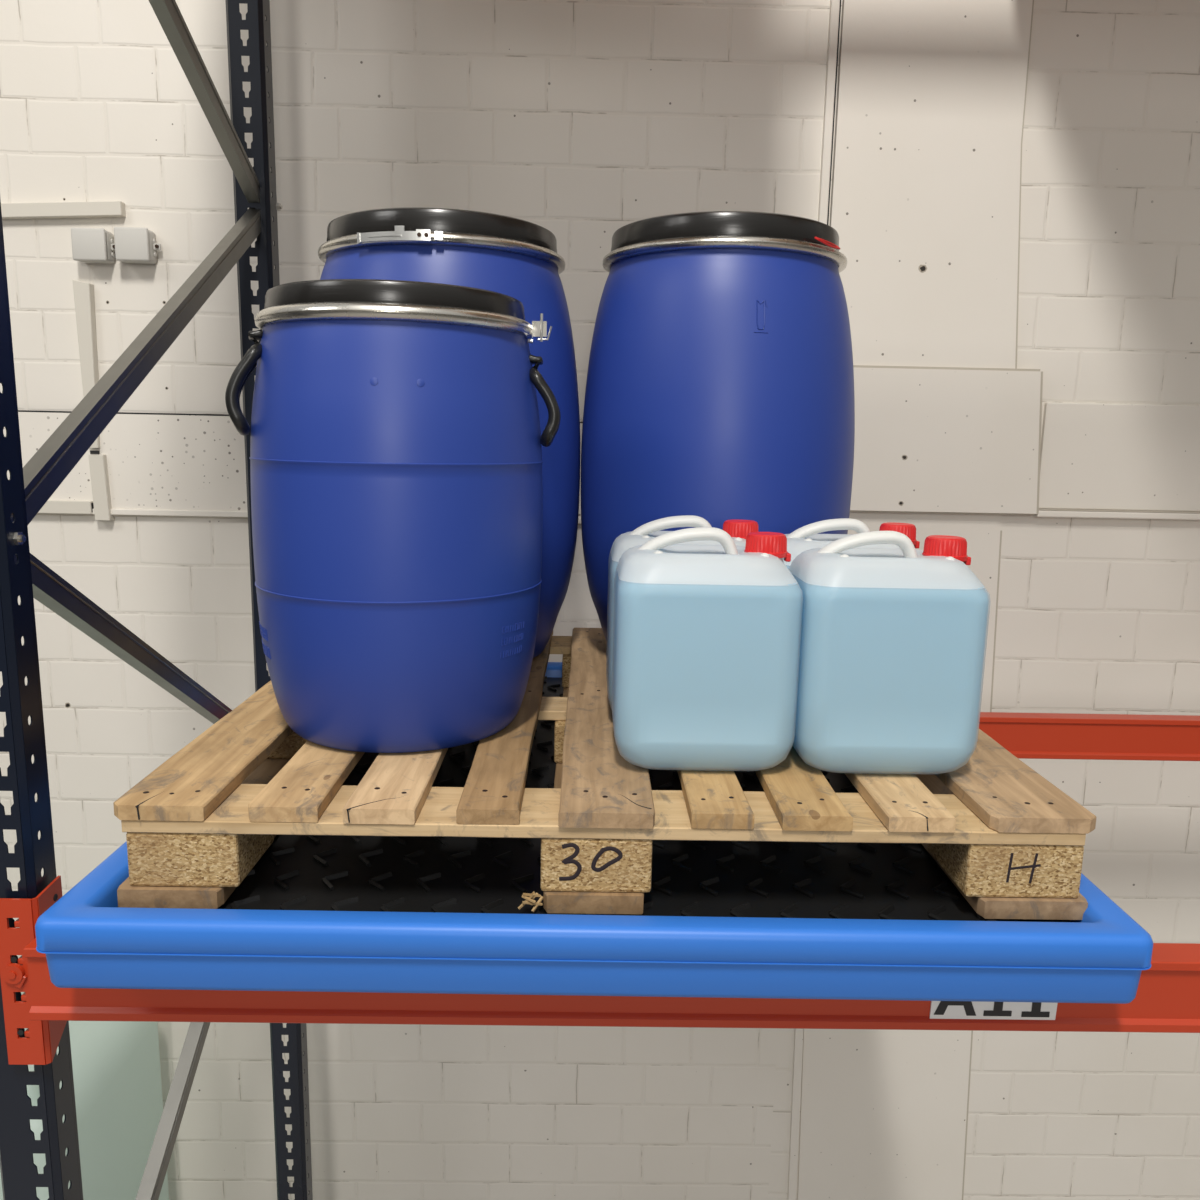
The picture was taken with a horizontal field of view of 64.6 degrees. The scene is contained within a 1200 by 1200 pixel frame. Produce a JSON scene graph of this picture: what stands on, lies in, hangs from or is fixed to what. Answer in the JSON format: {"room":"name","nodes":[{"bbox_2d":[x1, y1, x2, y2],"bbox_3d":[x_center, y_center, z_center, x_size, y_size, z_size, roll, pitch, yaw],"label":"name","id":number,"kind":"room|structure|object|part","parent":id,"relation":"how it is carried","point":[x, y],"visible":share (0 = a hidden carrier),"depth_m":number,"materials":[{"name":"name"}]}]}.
{"room":"industrial hall","nodes":[
{"label":"industrial hall","id":0,"kind":"room"},
{"bbox_2d":[0,0,1199,1199],"bbox_3d":[0.505,-0.781,2.552,9.000,5.650,0.200,1,10,-1],"label":"wall","id":1,"kind":"structure","parent":0,"point":[581,121],"depth_m":2.47,"materials":[{"name":"white brick"}]},
{"bbox_2d":[1,201,125,219],"bbox_3d":[-1.468,-0.976,2.381,0.542,0.056,0.024,1,10,-1],"label":"cable trunking","id":2,"kind":"object","parent":1,"relation":"attached to","point":[97,209],"visible":1,"depth_m":2.37,"materials":[{"name":"beige plastic"}]},
{"bbox_2d":[38,500,93,513],"bbox_3d":[-1.481,-0.247,2.506,0.286,0.034,0.026,1,10,-1],"label":"cable trunking","id":3,"kind":"object","parent":1,"relation":"attached to","point":[51,506],"visible":0.65,"depth_m":2.50,"materials":[{"name":"beige plastic"}]},
{"bbox_2d":[73,280,99,447],"bbox_3d":[-1.318,-0.605,2.447,0.042,0.421,0.024,1,10,-1],"label":"cable trunking","id":4,"kind":"object","parent":1,"relation":"attached to","point":[84,300],"visible":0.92,"depth_m":2.42,"materials":[{"name":"beige plastic"}]},
{"bbox_2d":[71,228,114,263],"bbox_3d":[-1.264,-0.888,2.384,0.101,0.078,0.054,1,10,-1],"label":"junction box","id":5,"kind":"object","parent":1,"relation":"attached to","point":[89,245],"visible":0.89,"depth_m":2.36,"materials":[{"name":"grey plastic"}]},
{"bbox_2d":[89,451,114,520],"bbox_3d":[-1.311,-0.301,2.496,0.044,0.182,0.031,1,10,-1],"label":"cable trunking","id":6,"kind":"object","parent":1,"relation":"attached to","point":[98,466],"visible":1,"depth_m":2.48,"materials":[{"name":"beige plastic"}]},
{"bbox_2d":[114,227,160,263],"bbox_3d":[-1.157,-0.890,2.385,0.101,0.080,0.054,1,10,-1],"label":"junction box","id":7,"kind":"object","parent":1,"relation":"attached to","point":[132,244],"visible":1,"depth_m":2.36,"materials":[{"name":"grey plastic"}]},
{"bbox_2d":[3,412,582,517],"bbox_3d":[-1.730,-0.369,2.515,4.545,0.263,0.062,1,10,-1],"label":"panel","id":8,"kind":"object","parent":1,"relation":"attached to","point":[155,461],"depth_m":2.49,"materials":[{"name":"paint"}]},
{"bbox_2d":[18,410,582,422],"bbox_3d":[-1.727,-0.499,2.487,4.545,0.004,0.052,1,10,-1],"label":"trim","id":9,"kind":"structure","parent":1,"relation":"attached to","point":[18,410],"depth_m":2.47,"materials":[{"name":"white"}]},
{"bbox_2d":[36,509,580,524],"bbox_3d":[-1.732,-0.246,2.532,4.545,0.015,0.070,1,10,-1],"label":"trim","id":10,"kind":"structure","parent":1,"relation":"attached to","point":[113,511],"depth_m":2.51,"materials":[{"name":"paint"}]},
{"bbox_2d":[787,1029,803,1199],"bbox_3d":[0.588,0.890,2.759,0.060,2.290,0.064,1,10,-1],"label":"trim","id":11,"kind":"structure","parent":1,"relation":"attached to","point":[798,1033],"depth_m":2.84,"materials":[{"name":"paint"}]},
{"bbox_2d":[818,0,840,224],"bbox_3d":[0.584,-1.899,2.275,0.021,3.350,0.066,1,10,-1],"label":"trim","id":12,"kind":"structure","parent":1,"relation":"attached to","point":[834,4],"depth_m":2.36,"materials":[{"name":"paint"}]},
{"bbox_2d":[797,512,1000,1199],"bbox_3d":[0.853,0.891,2.767,0.560,2.295,0.056,1,10,-1],"label":"wall panel","id":13,"kind":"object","parent":1,"relation":"attached to","point":[883,1114],"depth_m":2.84,"materials":[{"name":"paint"}]},
{"bbox_2d":[829,0,1032,368],"bbox_3d":[0.859,-2.076,2.246,0.502,2.980,0.070,1,10,-1],"label":"wall panel","id":14,"kind":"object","parent":1,"relation":"attached to","point":[925,190],"depth_m":2.38,"materials":[{"name":"paint"}]},
{"bbox_2d":[850,510,1034,514],"bbox_3d":[0.872,-0.238,2.556,0.573,0.005,0.066,1,10,-1],"label":"trim","id":15,"kind":"structure","parent":1,"relation":"attached to","point":[850,510],"depth_m":2.52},
{"bbox_2d":[850,367,1040,513],"bbox_3d":[0.873,-0.422,2.525,0.578,0.368,0.084,1,10,-1],"label":"wall panel","id":16,"kind":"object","parent":1,"relation":"attached to","point":[927,440],"depth_m":2.48,"materials":[{"name":"paint"}]},
{"bbox_2d":[853,365,1039,370],"bbox_3d":[0.865,-0.606,2.490,0.553,0.006,0.070,1,10,-1],"label":"trim","id":17,"kind":"structure","parent":1,"relation":"attached to","point":[857,366],"depth_m":2.46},
{"bbox_2d":[962,530,1001,1199],"bbox_3d":[1.097,0.918,2.771,0.082,2.250,0.042,1,10,-1],"label":"trim","id":18,"kind":"structure","parent":1,"relation":"attached to","point":[1000,530],"depth_m":2.64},
{"bbox_2d":[1015,145,1021,368],"bbox_3d":[1.069,-0.874,2.453,0.045,0.552,0.056,1,10,-1],"label":"trim","id":19,"kind":"structure","parent":1,"relation":"attached to","point":[1021,145],"depth_m":2.42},
{"bbox_2d":[1021,0,1033,144],"bbox_3d":[1.069,-2.343,2.199,0.025,2.430,0.056,1,10,-1],"label":"trim","id":20,"kind":"structure","parent":1,"relation":"attached to","point":[1033,0],"depth_m":2.35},
{"bbox_2d":[1037,372,1042,513],"bbox_3d":[1.153,-0.417,2.526,0.033,0.368,0.070,1,10,-1],"label":"trim","id":21,"kind":"structure","parent":1,"relation":"attached to","point":[1041,384],"depth_m":2.49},
{"bbox_2d":[1033,510,1199,519],"bbox_3d":[3.079,-0.202,2.592,3.832,0.018,0.080,1,10,-1],"label":"trim","id":22,"kind":"structure","parent":1,"relation":"attached to","point":[1042,513],"depth_m":2.53,"materials":[{"name":"paint"}]},
{"bbox_2d":[1039,402,1199,510],"bbox_3d":[3.084,-0.354,2.575,3.828,0.278,0.062,1,10,-1],"label":"wall panel","id":23,"kind":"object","parent":1,"relation":"attached to","point":[1098,456],"depth_m":2.52,"materials":[{"name":"paint"}]},
{"bbox_2d":[1039,508,1199,512],"bbox_3d":[3.079,-0.212,2.586,3.832,0.004,0.068,1,10,-1],"label":"trim","id":24,"kind":"structure","parent":1,"relation":"attached to","point":[1039,508],"depth_m":2.53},
{"bbox_3d":[0.486,2.605,-0.161,9.000,0.100,6.700,1,10,-1],"label":"floor","id":25,"kind":"structure","parent":0,"visible":0},
{"bbox_2d":[0,992,168,1199],"bbox_3d":[-1.635,1.537,2.461,0.800,1.026,0.560,1,10,-1],"label":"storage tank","id":26,"kind":"object","parent":25,"relation":"on","point":[116,1064],"visible":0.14,"depth_m":2.42,"materials":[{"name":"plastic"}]},
{"bbox_3d":[-1.413,1.130,2.190,0.250,0.123,0.044,1,10,-1],"label":"carry handle","id":27,"kind":"part","parent":26,"relation":"part of","materials":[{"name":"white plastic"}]},
{"bbox_2d":[0,0,312,1199],"bbox_3d":[-0.755,0.199,1.720,0.146,3.949,1.157,1,10,-1],"label":"frame","id":28,"kind":"object","parent":25,"relation":"on","point":[29,487],"visible":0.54,"depth_m":1.39,"materials":[{"name":"black paint"}]},
{"bbox_2d":[0,876,1199,1064],"bbox_3d":[0.636,0.499,1.219,2.772,0.229,0.090,1,10,-1],"label":"beam","id":29,"kind":"structure","parent":28,"relation":"attached to","point":[1167,999],"depth_m":1.17,"materials":[{"name":"red metal"}]},
{"bbox_2d":[35,662,1152,1003],"bbox_3d":[-0.007,0.299,1.670,1.248,0.088,1.259,1,10,-1],"label":"tray","id":30,"kind":"object","parent":29,"relation":"on","point":[86,940],"visible":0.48,"depth_m":1.05,"materials":[{"name":"blue plastic"}]},
{"bbox_2d":[117,676,1071,921],"bbox_3d":[-0.007,0.294,1.669,1.142,0.035,1.153,1,10,-1],"label":"tray grating","id":31,"kind":"object","parent":30,"relation":"in","point":[765,879],"visible":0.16,"depth_m":1.23,"materials":[{"name":"black plastic"}]},
{"bbox_2d":[113,628,1096,919],"bbox_3d":[0.002,0.217,1.636,1.154,0.126,1.075,1,10,-1],"label":"wooden pallet","id":32,"kind":"object","parent":31,"relation":"on","point":[1011,842],"visible":0.59,"depth_m":1.13,"materials":[{"name":"brown wood"}]},
{"bbox_2d":[225,279,560,752],"bbox_3d":[-0.281,-0.120,1.379,0.430,0.613,0.410,6,11,26],"label":"drum","id":33,"kind":"object","parent":32,"relation":"on","point":[396,439],"visible":1,"depth_m":1.21,"materials":[{"name":"blue plastic"}]},
{"bbox_3d":[-0.479,-0.284,1.285,0.051,0.121,0.114,-2,10,-19],"label":"handle","id":34,"kind":"part","parent":33,"relation":"part of","materials":[{"name":"black plastic"}]},
{"bbox_3d":[-0.284,-0.403,1.334,0.356,0.040,0.356,1,10,-1],"label":"lid","id":35,"kind":"part","parent":33,"relation":"part of","materials":[{"name":"black plastic"}]},
{"bbox_3d":[-0.085,-0.382,1.346,0.021,0.021,0.054,1,10,-1],"label":"lever","id":36,"kind":"part","parent":33,"relation":"part of","materials":[{"name":"silver metal"}]},
{"bbox_3d":[-0.080,-0.275,1.363,0.047,0.109,0.114,1,10,-1],"label":"handle","id":37,"kind":"part","parent":33,"relation":"part of","materials":[{"name":"black plastic"}]},
{"bbox_2d":[318,208,579,657],"bbox_3d":[-0.297,-0.290,1.829,0.520,0.794,0.520,1,10,-1],"label":"drum","id":38,"kind":"object","parent":32,"relation":"on","point":[519,259],"visible":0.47,"depth_m":1.63,"materials":[{"name":"blue plastic"}]},
{"bbox_3d":[-0.398,-0.599,1.570,0.006,0.017,0.005,6,11,27],"label":"lever","id":39,"kind":"part","parent":38,"relation":"part of","materials":[{"name":"silver metal"}]},
{"bbox_3d":[-0.348,-0.595,1.554,0.103,0.014,0.010,4,10,14],"label":"lever","id":40,"kind":"part","parent":38,"relation":"part of","materials":[{"name":"silver metal"}]},
{"bbox_3d":[-0.263,-0.593,1.546,0.013,0.013,0.006,0,10,-7],"label":"hook plate","id":41,"kind":"part","parent":38,"relation":"part of","materials":[{"name":"silver metal"}]},
{"bbox_3d":[-0.290,-0.656,1.766,0.422,0.051,0.422,1,10,-1],"label":"lid","id":42,"kind":"part","parent":38,"relation":"part of","materials":[{"name":"black plastic"}]},
{"bbox_2d":[607,515,757,706],"bbox_3d":[0.131,0.026,1.465,0.237,0.312,0.184,1,10,-1],"label":"jerrycan","id":43,"kind":"object","parent":32,"relation":"on","point":[738,530],"visible":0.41,"depth_m":1.42,"materials":[{"name":"white plastic"}]},
{"bbox_3d":[0.104,-0.102,1.443,0.148,0.055,0.030,1,10,-1],"label":"handle","id":44,"kind":"part","parent":43,"relation":"part of","materials":[{"name":"white plastic"}]},
{"bbox_2d":[613,527,800,768],"bbox_3d":[0.138,0.058,1.280,0.237,0.312,0.184,1,10,-1],"label":"jerrycan","id":45,"kind":"object","parent":32,"relation":"on","point":[706,645],"visible":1,"depth_m":1.20,"materials":[{"name":"white plastic"}]},
{"bbox_3d":[0.111,-0.069,1.258,0.148,0.055,0.030,1,10,-1],"label":"handle","id":46,"kind":"part","parent":45,"relation":"part of","materials":[{"name":"white plastic"}]},
{"bbox_2d":[581,211,854,642],"bbox_3d":[0.223,-0.283,1.837,0.520,0.800,0.520,-3,11,-24],"label":"drum","id":47,"kind":"object","parent":32,"relation":"on","point":[720,381],"visible":0.67,"depth_m":1.60,"materials":[{"name":"blue plastic"}]},
{"bbox_3d":[0.231,-0.651,1.773,0.422,0.053,0.422,1,10,-1],"label":"lid","id":48,"kind":"part","parent":47,"relation":"part of","materials":[{"name":"black plastic"}]},
{"bbox_2d":[783,518,919,568],"bbox_3d":[0.371,0.030,1.469,0.237,0.312,0.184,1,10,-1],"label":"jerrycan","id":49,"kind":"object","parent":32,"relation":"on","point":[806,537],"visible":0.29,"depth_m":1.43,"materials":[{"name":"white plastic"}]},
{"bbox_3d":[0.344,-0.097,1.447,0.148,0.055,0.030,1,10,-1],"label":"handle","id":50,"kind":"part","parent":49,"relation":"part of","materials":[{"name":"white plastic"}]},
{"bbox_2d":[789,531,988,771],"bbox_3d":[0.376,0.062,1.282,0.237,0.312,0.184,1,10,-1],"label":"jerrycan","id":51,"kind":"object","parent":32,"relation":"on","point":[892,640],"visible":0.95,"depth_m":1.20,"materials":[{"name":"white plastic"}]},
{"bbox_3d":[0.349,-0.065,1.259,0.148,0.055,0.030,1,10,-1],"label":"handle","id":52,"kind":"part","parent":51,"relation":"part of","materials":[{"name":"white plastic"}]},
{"bbox_2d":[977,712,1199,760],"bbox_3d":[0.613,0.328,2.223,2.795,0.200,0.046,1,10,-1],"label":"beam","id":53,"kind":"structure","parent":28,"relation":"attached to","point":[1024,735],"depth_m":2.21,"materials":[{"name":"red metal"}]}
]}

